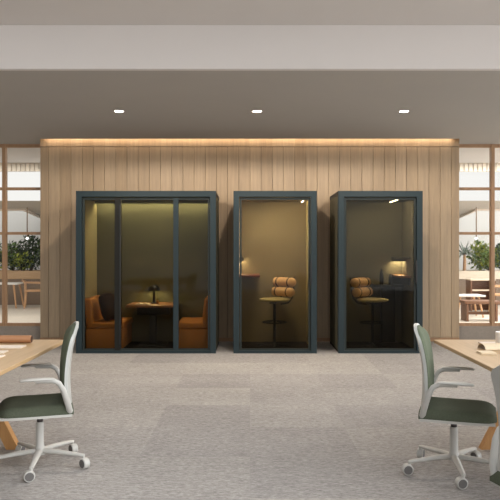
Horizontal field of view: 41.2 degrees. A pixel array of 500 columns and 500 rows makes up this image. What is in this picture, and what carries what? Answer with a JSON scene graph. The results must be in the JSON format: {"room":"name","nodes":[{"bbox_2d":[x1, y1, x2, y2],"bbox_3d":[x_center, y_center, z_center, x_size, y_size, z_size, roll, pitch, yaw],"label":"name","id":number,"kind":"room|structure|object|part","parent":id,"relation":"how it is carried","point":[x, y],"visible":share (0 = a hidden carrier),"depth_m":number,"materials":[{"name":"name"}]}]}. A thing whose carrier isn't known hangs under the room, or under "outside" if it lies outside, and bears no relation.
{"room":"open-plan office","nodes":[
{"label":"open-plan office","id":0,"kind":"room"},
{"bbox_2d":[40,139,458,337],"bbox_3d":[-0.004,-0.225,10.280,6.418,3.250,0.200,0,0,0],"label":"wall","id":1,"kind":"structure","parent":0,"point":[327,167],"depth_m":10.18,"materials":[{"name":"brown wood"}]},
{"bbox_2d":[0,144,39,339],"bbox_3d":[-6.106,-0.125,10.400,5.787,3.050,0.120,0,0,0],"label":"window","id":2,"kind":"structure","parent":1,"relation":"in","point":[33,329],"depth_m":10.36,"materials":[{"name":"brown wood"}]},
{"bbox_2d":[40,337,458,341],"bbox_3d":[-0.004,1.371,10.192,6.418,0.058,0.036,0,0,0],"label":"baseboard","id":3,"kind":"structure","parent":1,"relation":"attached to","point":[227,339],"depth_m":10.17,"materials":[{"name":"brown wood"}]},
{"bbox_3d":[-0.004,-1.718,10.195,6.418,0.265,0.030,0,0,0],"label":"head panel","id":4,"kind":"part","parent":1,"relation":"part of","materials":[{"name":"brown wood"}]},
{"bbox_2d":[459,144,499,339],"bbox_3d":[6.103,-0.125,10.400,5.795,3.050,0.120,0,0,0],"label":"window","id":5,"kind":"structure","parent":1,"relation":"in","point":[467,331],"depth_m":10.35,"materials":[{"name":"brown wood"}]},
{"bbox_2d":[0,305,499,499],"bbox_3d":[0.000,1.460,7.500,18.000,0.120,25.000,0,0,0],"label":"floor","id":6,"kind":"structure","parent":0,"point":[326,424],"depth_m":5.22,"materials":[{"name":"carpet"}]},
{"bbox_2d":[0,282,23,307],"bbox_3d":[-6.186,1.101,16.200,1.240,0.603,0.600,0,0,0],"label":"cafe table","id":7,"kind":"object","parent":6,"relation":"on","point":[9,283],"visible":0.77,"depth_m":15.99,"materials":[{"name":"brown wood"}]},
{"bbox_3d":[-5.648,1.114,15.976,0.141,0.577,0.051,0,0,32],"label":"leg","id":8,"kind":"part","parent":7,"relation":"part of","materials":[{"name":"brown wood"}]},
{"bbox_3d":[-5.648,1.114,16.424,0.141,0.577,0.051,0,0,-32],"label":"leg","id":9,"kind":"part","parent":7,"relation":"part of","materials":[{"name":"brown wood"}]},
{"bbox_2d":[0,270,39,304],"bbox_3d":[-5.800,0.965,17.350,5.600,0.870,0.880,0,0,0],"label":"bench","id":10,"kind":"object","parent":6,"relation":"on","point":[33,298],"visible":0.26,"depth_m":16.95,"materials":[{"name":"brown wood"}]},
{"bbox_2d":[0,241,23,270],"bbox_3d":[-6.176,0.157,17.287,0.746,0.853,0.731,0,0,0],"label":"shrub","id":11,"kind":"object","parent":10,"relation":"on","point":[11,250],"visible":0.6,"depth_m":17.17,"materials":[{"name":"green plant"}]},
{"bbox_2d":[9,249,34,270],"bbox_3d":[-5.888,0.276,17.247,0.662,0.616,0.732,0,0,25],"label":"shrub","id":12,"kind":"object","parent":10,"relation":"on","point":[20,266],"visible":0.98,"depth_m":17.11,"materials":[{"name":"green plant"}]},
{"bbox_2d":[18,235,39,270],"bbox_3d":[-5.710,0.046,17.356,0.825,1.074,0.741,0,0,0],"label":"shrub","id":13,"kind":"object","parent":10,"relation":"on","point":[32,237],"visible":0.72,"depth_m":17.27,"materials":[{"name":"green plant"}]},
{"bbox_2d":[30,239,39,266],"bbox_3d":[-5.333,0.108,17.316,0.821,0.949,0.701,0,0,18],"label":"shrub","id":14,"kind":"object","parent":10,"relation":"in","point":[38,249],"visible":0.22,"depth_m":17.18,"materials":[{"name":"green plant"}]},
{"bbox_2d":[22,279,39,308],"bbox_3d":[-5.249,1.055,16.093,0.526,0.694,0.512,0,0,-15],"label":"wooden chair","id":15,"kind":"object","parent":6,"relation":"on","point":[26,290],"visible":0.66,"depth_m":15.89,"materials":[{"name":"brown wood"}]},
{"bbox_3d":[-5.221,0.980,16.100,0.440,0.040,0.440,0,0,-15],"label":"seat","id":16,"kind":"part","parent":15,"relation":"part of","materials":[{"name":"brown wood"}]},
{"bbox_2d":[0,340,62,449],"bbox_3d":[-2.065,1.030,3.500,1.420,0.740,2.800,0,0,0],"label":"table","id":17,"kind":"object","parent":6,"relation":"on","point":[14,358],"visible":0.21,"depth_m":4.46,"materials":[{"name":"beige wood"}]},
{"bbox_3d":[-1.841,1.044,4.690,0.440,0.712,0.060,0,0,0],"label":"leg","id":18,"kind":"part","parent":17,"relation":"part of","materials":[{"name":"brown wood"}]},
{"bbox_2d":[0,345,25,348],"bbox_3d":[-1.689,0.655,4.500,0.320,0.009,0.120,0,0,0],"label":"notebook","id":19,"kind":"object","parent":17,"relation":"on","point":[1,346],"visible":1,"depth_m":4.48,"materials":[{"name":"white paper"}]},
{"bbox_2d":[0,335,32,342],"bbox_3d":[-1.859,0.632,4.720,0.624,0.054,0.053,0,0,0],"label":"roll","id":20,"kind":"object","parent":17,"relation":"on","point":[3,338],"visible":1,"depth_m":4.70,"materials":[{"name":"orange paper"}]},
{"bbox_2d":[0,321,89,482],"bbox_3d":[-1.383,0.938,4.313,0.648,0.925,0.639,0,0,-18],"label":"chair","id":21,"kind":"object","parent":6,"relation":"on","point":[39,407],"visible":1,"depth_m":4.22,"materials":[{"name":"green fabric"}]},
{"bbox_3d":[-1.510,1.307,4.250,0.292,0.046,0.042,0,0,-26],"label":"arm","id":22,"kind":"part","parent":21,"relation":"part of","materials":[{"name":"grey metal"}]},
{"bbox_3d":[-1.477,1.307,4.435,0.042,0.046,0.292,0,0,-44],"label":"arm","id":23,"kind":"part","parent":21,"relation":"part of","materials":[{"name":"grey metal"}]},
{"bbox_3d":[-1.343,1.307,4.161,0.042,0.046,0.292,0,0,-8],"label":"arm","id":24,"kind":"part","parent":21,"relation":"part of","materials":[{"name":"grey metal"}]},
{"bbox_3d":[-1.390,1.000,4.312,0.452,0.059,0.450,0,0,-18],"label":"seat","id":25,"kind":"part","parent":21,"relation":"part of","materials":[{"name":"green fabric"}]},
{"bbox_3d":[-1.363,0.904,4.596,0.238,0.240,0.073,0,0,-1],"label":"armrest","id":26,"kind":"part","parent":21,"relation":"part of","materials":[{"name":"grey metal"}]},
{"bbox_3d":[-1.201,0.904,4.098,0.238,0.240,0.073,0,0,-35],"label":"armrest","id":27,"kind":"part","parent":21,"relation":"part of","materials":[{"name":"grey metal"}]},
{"bbox_3d":[-1.289,1.307,4.462,0.042,0.046,0.292,0,0,28],"label":"arm","id":28,"kind":"part","parent":21,"relation":"part of","materials":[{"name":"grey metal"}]},
{"bbox_3d":[-1.207,1.307,4.291,0.292,0.046,0.042,0,0,10],"label":"arm","id":29,"kind":"part","parent":21,"relation":"part of","materials":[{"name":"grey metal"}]},
{"bbox_2d":[60,323,75,384],"bbox_3d":[-1.197,0.730,4.375,0.095,0.490,0.418,0,0,-18],"label":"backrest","id":30,"kind":"object","parent":21,"relation":"on","point":[70,334],"depth_m":4.20,"materials":[{"name":"green fabric"}]},
{"bbox_2d":[76,191,218,352],"bbox_3d":[-1.410,0.300,9.500,1.894,2.200,1.000,0,0,0],"label":"pod","id":31,"kind":"object","parent":6,"relation":"on","point":[128,242],"visible":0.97,"depth_m":9.95,"materials":[{"name":"black metal"}]},
{"bbox_2d":[85,295,132,347],"bbox_3d":[-2.019,1.017,9.540,0.558,0.705,0.760,0,0,0],"label":"upholstered bench","id":32,"kind":"object","parent":31,"relation":"on","point":[100,333],"visible":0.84,"depth_m":9.17,"materials":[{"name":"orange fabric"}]},
{"bbox_3d":[-2.225,0.876,9.540,0.147,0.423,0.760,0,0,0],"label":"backrest","id":33,"kind":"part","parent":32,"relation":"part of","materials":[{"name":"orange fabric"}]},
{"bbox_2d":[98,293,114,320],"bbox_3d":[-2.000,0.800,9.400,0.192,0.388,0.400,0,0,14],"label":"throw pillow","id":34,"kind":"object","parent":32,"relation":"on","point":[106,300],"visible":0.87,"depth_m":9.26,"materials":[{"name":"fabric"}]},
{"bbox_2d":[92,317,132,328],"bbox_3d":[-1.964,1.042,9.540,0.448,0.085,0.760,0,0,0],"label":"seat cushion","id":35,"kind":"object","parent":32,"relation":"on","point":[97,323],"depth_m":9.18,"materials":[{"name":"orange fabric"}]},
{"bbox_3d":[-1.760,0.330,9.012,0.018,1.900,0.024,0,0,0],"label":"door handle","id":36,"kind":"part","parent":31,"relation":"part of","materials":[{"name":"black metal"}]},
{"bbox_2d":[126,302,172,345],"bbox_3d":[-1.400,1.075,9.630,0.700,0.590,0.630,0,0,0],"label":"table","id":37,"kind":"object","parent":31,"relation":"on","point":[163,308],"visible":0.94,"depth_m":9.52,"materials":[{"name":"brown wood"}]},
{"bbox_3d":[-1.400,1.360,9.620,0.400,0.020,0.320,0,0,0],"label":"plate","id":38,"kind":"part","parent":37,"relation":"part of","materials":[{"name":"black metal"}]},
{"bbox_2d":[148,285,159,303],"bbox_3d":[-1.403,0.644,9.720,0.178,0.272,0.178,0,0,0],"label":"table lamp","id":39,"kind":"object","parent":37,"relation":"on","point":[153,288],"visible":0.98,"depth_m":9.67,"materials":[{"name":"black metal"}]},
{"bbox_3d":[-1.403,0.688,9.720,0.100,0.185,0.100,0,0,0],"label":"stem","id":40,"kind":"part","parent":39,"relation":"part of","materials":[{"name":"black metal"}]},
{"bbox_3d":[-1.403,0.551,9.720,0.178,0.086,0.178,0,0,0],"label":"lamp shade","id":41,"kind":"part","parent":39,"relation":"part of","materials":[{"name":"black metal"}]},
{"bbox_2d":[179,296,207,347],"bbox_3d":[-0.771,1.017,9.540,0.498,0.705,0.760,0,0,0],"label":"upholstered bench","id":42,"kind":"object","parent":31,"relation":"on","point":[193,331],"visible":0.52,"depth_m":9.17,"materials":[{"name":"orange fabric"}]},
{"bbox_2d":[179,317,202,328],"bbox_3d":[-0.826,1.042,9.540,0.388,0.085,0.760,0,0,0],"label":"seat cushion","id":43,"kind":"object","parent":42,"relation":"on","point":[185,322],"depth_m":9.18,"materials":[{"name":"orange fabric"}]},
{"bbox_3d":[-0.595,0.876,9.540,0.147,0.423,0.760,0,0,0],"label":"backrest","id":44,"kind":"part","parent":42,"relation":"part of","materials":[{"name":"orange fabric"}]},
{"bbox_3d":[-0.480,0.310,9.556,0.025,2.120,0.888,0,0,0],"label":"panel","id":45,"kind":"part","parent":31,"relation":"part of","materials":[{"name":"metal"}]},
{"bbox_2d":[233,191,316,352],"bbox_3d":[0.340,0.300,9.494,1.129,2.200,1.012,0,0,0],"label":"pod","id":46,"kind":"object","parent":6,"relation":"on","point":[275,232],"visible":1,"depth_m":9.95,"materials":[{"name":"black metal"}]},
{"bbox_2d":[239,274,259,284],"bbox_3d":[-0.007,0.427,9.632,0.300,0.145,0.624,0,0,0],"label":"countertop","id":47,"kind":"structure","parent":46,"relation":"attached to","point":[243,275],"depth_m":9.32,"materials":[{"name":"brown wood"}]},
{"bbox_2d":[258,276,295,347],"bbox_3d":[0.384,0.879,9.551,0.542,0.980,0.430,0,0,-44],"label":"counter stool","id":48,"kind":"object","parent":46,"relation":"on","point":[286,283],"visible":1,"depth_m":9.51,"materials":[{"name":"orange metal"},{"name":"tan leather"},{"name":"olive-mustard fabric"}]},
{"bbox_3d":[0.352,0.710,9.520,0.452,0.060,0.430,0,0,-44],"label":"seat","id":49,"kind":"part","parent":48,"relation":"part of","materials":[{"name":"yellow fabric"}]},
{"bbox_3d":[0.472,0.585,9.636,0.297,0.392,0.242,0,0,-44],"label":"frame","id":50,"kind":"part","parent":48,"relation":"part of","materials":[{"name":"brown leather"}]},
{"bbox_2d":[271,287,294,296],"bbox_3d":[0.479,0.605,9.643,0.150,0.136,0.414,0,0,-44],"label":"cushion","id":51,"kind":"object","parent":48,"relation":"on","point":[276,291],"depth_m":9.58,"materials":[{"name":"orange leather"}]},
{"bbox_2d":[273,277,295,286],"bbox_3d":[0.501,0.465,9.664,0.150,0.136,0.414,0,0,-44],"label":"cushion","id":52,"kind":"object","parent":48,"relation":"on","point":[277,281],"depth_m":9.61,"materials":[{"name":"orange leather"}]},
{"bbox_3d":[0.825,0.300,9.009,0.024,0.300,0.042,0,0,0],"label":"door handle","id":53,"kind":"part","parent":46,"relation":"part of","materials":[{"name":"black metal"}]},
{"bbox_2d":[330,191,422,352],"bbox_3d":[1.768,0.300,9.494,1.140,2.200,1.012,0,0,0],"label":"pod","id":54,"kind":"object","parent":6,"relation":"on","point":[368,228],"visible":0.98,"depth_m":9.90,"materials":[{"name":"black metal"}]},
{"bbox_3d":[1.215,0.310,9.556,0.025,2.120,0.888,0,0,0],"label":"panel","id":55,"kind":"part","parent":54,"relation":"part of","materials":[{"name":"metal"}]},
{"bbox_2d":[350,277,389,347],"bbox_3d":[1.708,0.879,9.481,0.542,0.980,0.430,0,0,44],"label":"counter stool","id":56,"kind":"object","parent":54,"relation":"on","point":[361,283],"visible":1,"depth_m":9.44,"materials":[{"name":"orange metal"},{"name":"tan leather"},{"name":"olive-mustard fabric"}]},
{"bbox_2d":[350,277,370,286],"bbox_3d":[1.592,0.465,9.594,0.150,0.136,0.414,0,0,44],"label":"cushion","id":57,"kind":"object","parent":56,"relation":"on","point":[360,281],"depth_m":9.53,"materials":[{"name":"orange leather"}]},
{"bbox_2d":[352,287,372,296],"bbox_3d":[1.614,0.605,9.573,0.150,0.136,0.414,0,0,44],"label":"cushion","id":58,"kind":"object","parent":56,"relation":"on","point":[359,291],"depth_m":9.50,"materials":[{"name":"orange leather"}]},
{"bbox_3d":[1.620,0.585,9.566,0.297,0.392,0.242,0,0,44],"label":"frame","id":59,"kind":"part","parent":56,"relation":"part of","materials":[{"name":"brown leather"}]},
{"bbox_3d":[1.614,1.339,9.445,0.229,0.060,0.032,0,0,-2],"label":"leg","id":60,"kind":"part","parent":56,"relation":"part of","materials":[{"name":"black metal"}]},
{"bbox_3d":[1.741,0.710,9.450,0.452,0.060,0.430,0,0,44],"label":"seat","id":61,"kind":"part","parent":56,"relation":"part of","materials":[{"name":"yellow fabric"}]},
{"bbox_3d":[1.868,1.339,9.455,0.229,0.060,0.032,0,0,-2],"label":"leg","id":62,"kind":"part","parent":56,"relation":"part of","materials":[{"name":"black metal"}]},
{"bbox_2d":[371,284,403,343],"bbox_3d":[2.017,0.938,9.780,0.435,0.865,0.300,0,0,0],"label":"desk","id":63,"kind":"object","parent":54,"relation":"on","point":[387,309],"visible":0.89,"depth_m":9.72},
{"bbox_2d":[379,269,383,284],"bbox_3d":[1.922,0.390,9.720,0.062,0.230,0.061,0,0,0],"label":"bottle","id":64,"kind":"object","parent":63,"relation":"on","point":[381,275],"visible":1,"depth_m":9.70,"materials":[{"name":"glass"}]},
{"bbox_3d":[2.015,1.360,9.780,0.340,0.020,0.260,0,0,0],"label":"plate","id":65,"kind":"part","parent":63,"relation":"part of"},
{"bbox_2d":[388,274,392,284],"bbox_3d":[2.049,0.425,9.700,0.062,0.160,0.061,0,0,0],"label":"bottle","id":66,"kind":"object","parent":63,"relation":"on","point":[390,278],"visible":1,"depth_m":9.68,"materials":[{"name":"glass"}]},
{"bbox_2d":[391,257,409,260],"bbox_3d":[2.190,0.133,9.677,0.160,0.065,0.534,0,0,0],"label":"light","id":67,"kind":"object","parent":54,"relation":"attached to","point":[392,258],"visible":1,"depth_m":9.68,"materials":[{"name":"black metal"}]},
{"bbox_2d":[391,274,410,284],"bbox_3d":[2.188,0.432,9.652,0.165,0.135,0.584,0,0,0],"label":"countertop","id":68,"kind":"structure","parent":54,"relation":"attached to","point":[405,279],"depth_m":9.52,"materials":[{"name":"brown wood"}]},
{"bbox_3d":[2.253,0.300,9.009,0.024,0.300,0.042,0,0,0],"label":"door handle","id":69,"kind":"part","parent":54,"relation":"part of","materials":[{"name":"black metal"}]},
{"bbox_2d":[402,323,496,489],"bbox_3d":[1.300,0.938,4.180,0.654,0.925,0.632,0,0,19],"label":"chair","id":70,"kind":"object","parent":6,"relation":"on","point":[453,411],"visible":1,"depth_m":4.11,"materials":[{"name":"grey metal"}]},
{"bbox_2d":[417,325,433,388],"bbox_3d":[1.121,0.730,4.257,0.095,0.490,0.418,0,0,19],"label":"chair back","id":71,"kind":"object","parent":70,"relation":"on","point":[423,339],"depth_m":4.09,"materials":[{"name":"green fabric"}]},
{"bbox_3d":[1.130,1.307,4.170,0.292,0.046,0.042,0,0,-11],"label":"arm","id":72,"kind":"part","parent":70,"relation":"part of","materials":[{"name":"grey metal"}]},
{"bbox_3d":[1.211,1.307,4.341,0.042,0.046,0.292,0,0,-29],"label":"arm","id":73,"kind":"part","parent":70,"relation":"part of","materials":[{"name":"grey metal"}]},
{"bbox_3d":[1.120,0.904,3.981,0.238,0.240,0.073,0,0,36],"label":"armrest","id":74,"kind":"part","parent":70,"relation":"part of","materials":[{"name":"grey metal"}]},
{"bbox_3d":[1.290,0.904,4.476,0.238,0.240,0.073,0,0,2],"label":"armrest","id":75,"kind":"part","parent":70,"relation":"part of","materials":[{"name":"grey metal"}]},
{"bbox_3d":[1.313,1.000,4.191,0.452,0.059,0.450,0,0,19],"label":"seat","id":76,"kind":"part","parent":70,"relation":"part of","materials":[{"name":"green fabric"}]},
{"bbox_3d":[1.268,1.307,4.040,0.042,0.046,0.292,0,0,7],"label":"arm","id":77,"kind":"part","parent":70,"relation":"part of","materials":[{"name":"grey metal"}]},
{"bbox_3d":[1.398,1.307,4.317,0.042,0.046,0.292,0,0,43],"label":"arm","id":78,"kind":"part","parent":70,"relation":"part of","materials":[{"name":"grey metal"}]},
{"bbox_3d":[1.434,1.307,4.133,0.292,0.046,0.042,0,0,25],"label":"arm","id":79,"kind":"part","parent":70,"relation":"part of","materials":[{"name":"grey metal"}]},
{"bbox_2d":[434,340,499,449],"bbox_3d":[2.065,1.030,3.500,1.420,0.740,2.800,0,0,0],"label":"table","id":80,"kind":"object","parent":6,"relation":"on","point":[467,349],"visible":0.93,"depth_m":4.50,"materials":[{"name":"beige wood"}]},
{"bbox_2d":[477,350,496,354],"bbox_3d":[1.507,0.653,4.240,0.100,0.012,0.100,0,0,0],"label":"notebook","id":81,"kind":"object","parent":80,"relation":"on","point":[482,352],"visible":1,"depth_m":4.20,"materials":[{"name":"white paper"}]},
{"bbox_2d":[478,343,499,349],"bbox_3d":[1.706,0.640,4.449,0.340,0.038,0.104,0,0,-10],"label":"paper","id":82,"kind":"object","parent":80,"relation":"on","point":[488,346],"visible":0.97,"depth_m":4.40,"materials":[{"name":"white paper"}]},
{"bbox_3d":[1.841,1.044,4.690,0.440,0.712,0.060,0,0,0],"label":"leg","id":83,"kind":"part","parent":80,"relation":"part of","materials":[{"name":"brown wood"}]},
{"bbox_2d":[495,331,499,342],"bbox_3d":[1.747,0.611,4.563,0.121,0.097,0.094,0,0,31],"label":"mug","id":84,"kind":"object","parent":80,"relation":"on","point":[497,333],"visible":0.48,"depth_m":4.55,"materials":[{"name":"white ceramic"}]},
{"bbox_2d":[459,294,485,317],"bbox_3d":[4.568,1.172,14.000,0.620,0.464,0.500,0,0,0],"label":"cafe table","id":85,"kind":"object","parent":6,"relation":"on","point":[478,296],"visible":0.59,"depth_m":13.80,"materials":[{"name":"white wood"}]},
{"bbox_2d":[459,270,499,304],"bbox_3d":[5.800,0.965,17.350,5.600,0.870,0.880,0,0,0],"label":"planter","id":86,"kind":"object","parent":6,"relation":"on","point":[468,274],"visible":0.24,"depth_m":16.91,"materials":[{"name":"light oak wood"}]},
{"bbox_2d":[459,241,478,270],"bbox_3d":[5.521,0.146,17.213,0.901,0.871,0.894,0,0,29],"label":"spiky plant","id":87,"kind":"object","parent":86,"relation":"on","point":[464,251],"visible":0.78,"depth_m":17.22,"materials":[{"name":"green plant"}]},
{"bbox_3d":[5.561,0.340,17.250,0.092,0.483,0.092,0,0,23],"label":"stem","id":88,"kind":"part","parent":87,"relation":"part of","materials":[{"name":"brown wood"}]},
{"bbox_2d":[466,239,488,270],"bbox_3d":[6.003,0.142,17.322,0.685,0.883,0.705,0,0,-39],"label":"shrub","id":89,"kind":"object","parent":86,"relation":"on","point":[480,261],"visible":0.92,"depth_m":17.23,"materials":[{"name":"green plant"}]},
{"bbox_2d":[476,246,499,270],"bbox_3d":[6.242,0.225,17.311,0.656,0.718,0.740,0,0,0],"label":"shrub","id":90,"kind":"object","parent":86,"relation":"on","point":[496,265],"visible":0.34,"depth_m":17.25,"materials":[{"name":"green plant"}]},
{"bbox_2d":[495,243,499,268],"bbox_3d":[6.585,0.176,17.323,0.724,0.816,0.702,0,0,43],"label":"shrub","id":91,"kind":"object","parent":86,"relation":"on","point":[497,246],"visible":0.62,"depth_m":17.20,"materials":[{"name":"green plant"}]},
{"bbox_2d":[459,300,499,321],"bbox_3d":[4.549,1.200,13.200,0.690,0.400,0.400,0,0,0],"label":"bench","id":92,"kind":"object","parent":6,"relation":"on","point":[465,312],"visible":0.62,"depth_m":13.10,"materials":[{"name":"brown wood"}]},
{"bbox_3d":[4.264,1.230,13.200,0.040,0.340,0.360,0,0,0],"label":"leg","id":93,"kind":"part","parent":92,"relation":"part of","materials":[{"name":"brown wood"}]},
{"bbox_3d":[4.549,1.030,13.200,0.690,0.060,0.400,0,0,0],"label":"seat","id":94,"kind":"part","parent":92,"relation":"part of","materials":[{"name":"brown wood"}]},
{"bbox_3d":[4.834,1.230,13.200,0.040,0.340,0.360,0,0,0],"label":"leg","id":95,"kind":"part","parent":92,"relation":"part of","materials":[{"name":"brown wood"}]},
{"bbox_2d":[466,279,495,310],"bbox_3d":[5.340,1.035,15.400,0.570,0.730,0.360,0,0,0],"label":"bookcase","id":96,"kind":"object","parent":6,"relation":"on","point":[473,286],"visible":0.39,"depth_m":15.54,"materials":[{"name":"brown wood"}]},
{"bbox_2d":[472,289,488,290],"bbox_3d":[5.340,0.927,15.385,0.510,0.025,0.310,0,0,0],"label":"shelf","id":97,"kind":"object","parent":96,"relation":"attached to","point":[472,289],"depth_m":15.32,"materials":[{"name":"beige wood"}]},
{"bbox_2d":[489,365,499,487],"bbox_3d":[1.345,0.938,2.814,0.622,0.925,0.662,0,0,-16],"label":"chair","id":98,"kind":"object","parent":6,"relation":"on","point":[494,459],"visible":1,"depth_m":2.96,"materials":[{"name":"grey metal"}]},
{"bbox_3d":[1.168,0.904,3.037,0.238,0.240,0.073,0,0,-34],"label":"armrest","id":99,"kind":"part","parent":98,"relation":"part of","materials":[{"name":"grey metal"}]},
{"bbox_3d":[1.350,1.000,2.817,0.452,0.059,0.450,0,0,-16],"label":"seat","id":100,"kind":"part","parent":98,"relation":"part of","materials":[{"name":"green fabric"}]},
{"bbox_2d":[0,71,499,162],"bbox_3d":[0.000,-1.785,9.360,18.000,0.330,6.480,0,0,0],"label":"ceiling","id":101,"kind":"structure","parent":0,"point":[464,106],"depth_m":7.65,"materials":[{"name":"paint"}]},
{"bbox_2d":[0,25,499,70],"bbox_3d":[0.000,-1.935,6.090,18.000,0.570,0.060,0,0,0],"label":"ceiling","id":102,"kind":"structure","parent":0,"point":[22,47],"depth_m":6.06,"materials":[{"name":"paint"}]},
{"bbox_2d":[0,0,499,24],"bbox_3d":[0.000,-2.125,5.030,18.000,0.150,2.060,0,0,0],"label":"ceiling","id":103,"kind":"structure","parent":0,"point":[12,12],"depth_m":5.74,"materials":[{"name":"paint"}]},
{"bbox_2d":[0,211,499,269],"bbox_3d":[0.000,-0.650,19.300,18.000,4.300,0.200,0,0,0],"label":"wall","id":104,"kind":"structure","parent":0,"point":[17,220],"depth_m":19.20,"materials":[{"name":"paint panelling"}]},
{"bbox_2d":[0,201,499,215],"bbox_3d":[0.000,-1.065,15.680,18.000,0.270,6.240,0,0,0],"label":"ceiling","id":105,"kind":"structure","parent":0,"point":[33,206],"depth_m":13.90,"materials":[{"name":"white paint"}]},
{"bbox_2d":[26,207,28,238],"bbox_3d":[-4.858,-0.580,14.500,0.064,0.700,0.064,0,0,0],"label":"pendant lamp","id":106,"kind":"object","parent":105,"relation":"hanging from","point":[27,207],"visible":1,"depth_m":14.49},
{"bbox_2d":[0,209,499,218],"bbox_3d":[0.000,-1.042,16.893,18.000,0.315,3.826,0,0,0],"label":"trim","id":107,"kind":"structure","parent":105,"relation":"attached to","point":[24,210],"depth_m":15.26,"materials":[{"name":"white"}]},
{"bbox_2d":[475,207,477,238],"bbox_3d":[4.934,-0.580,14.500,0.064,0.700,0.064,0,0,0],"label":"pendant lamp","id":108,"kind":"object","parent":105,"relation":"hanging from","point":[476,207],"visible":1,"depth_m":14.49,"materials":[{"name":"white metal"}]},
{"bbox_2d":[0,163,499,171],"bbox_3d":[0.000,-1.680,12.500,18.000,0.440,0.200,0,0,0],"label":"lintel","id":109,"kind":"object","parent":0,"point":[16,163],"depth_m":12.40,"materials":[{"name":"wood"}]},
{"bbox_2d":[0,172,499,200],"bbox_3d":[0.000,-1.195,12.475,18.000,0.530,0.150,0,0,0],"label":"trim","id":110,"kind":"structure","parent":109,"relation":"attached to","point":[15,179],"depth_m":12.40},
{"bbox_2d":[0,163,499,170],"bbox_3d":[0.029,-1.542,12.395,14.858,0.155,0.050,0,0,0],"label":"trim","id":111,"kind":"structure","parent":109,"relation":"attached to","point":[11,166],"depth_m":12.37,"materials":[{"name":"beige wood"}]}
]}

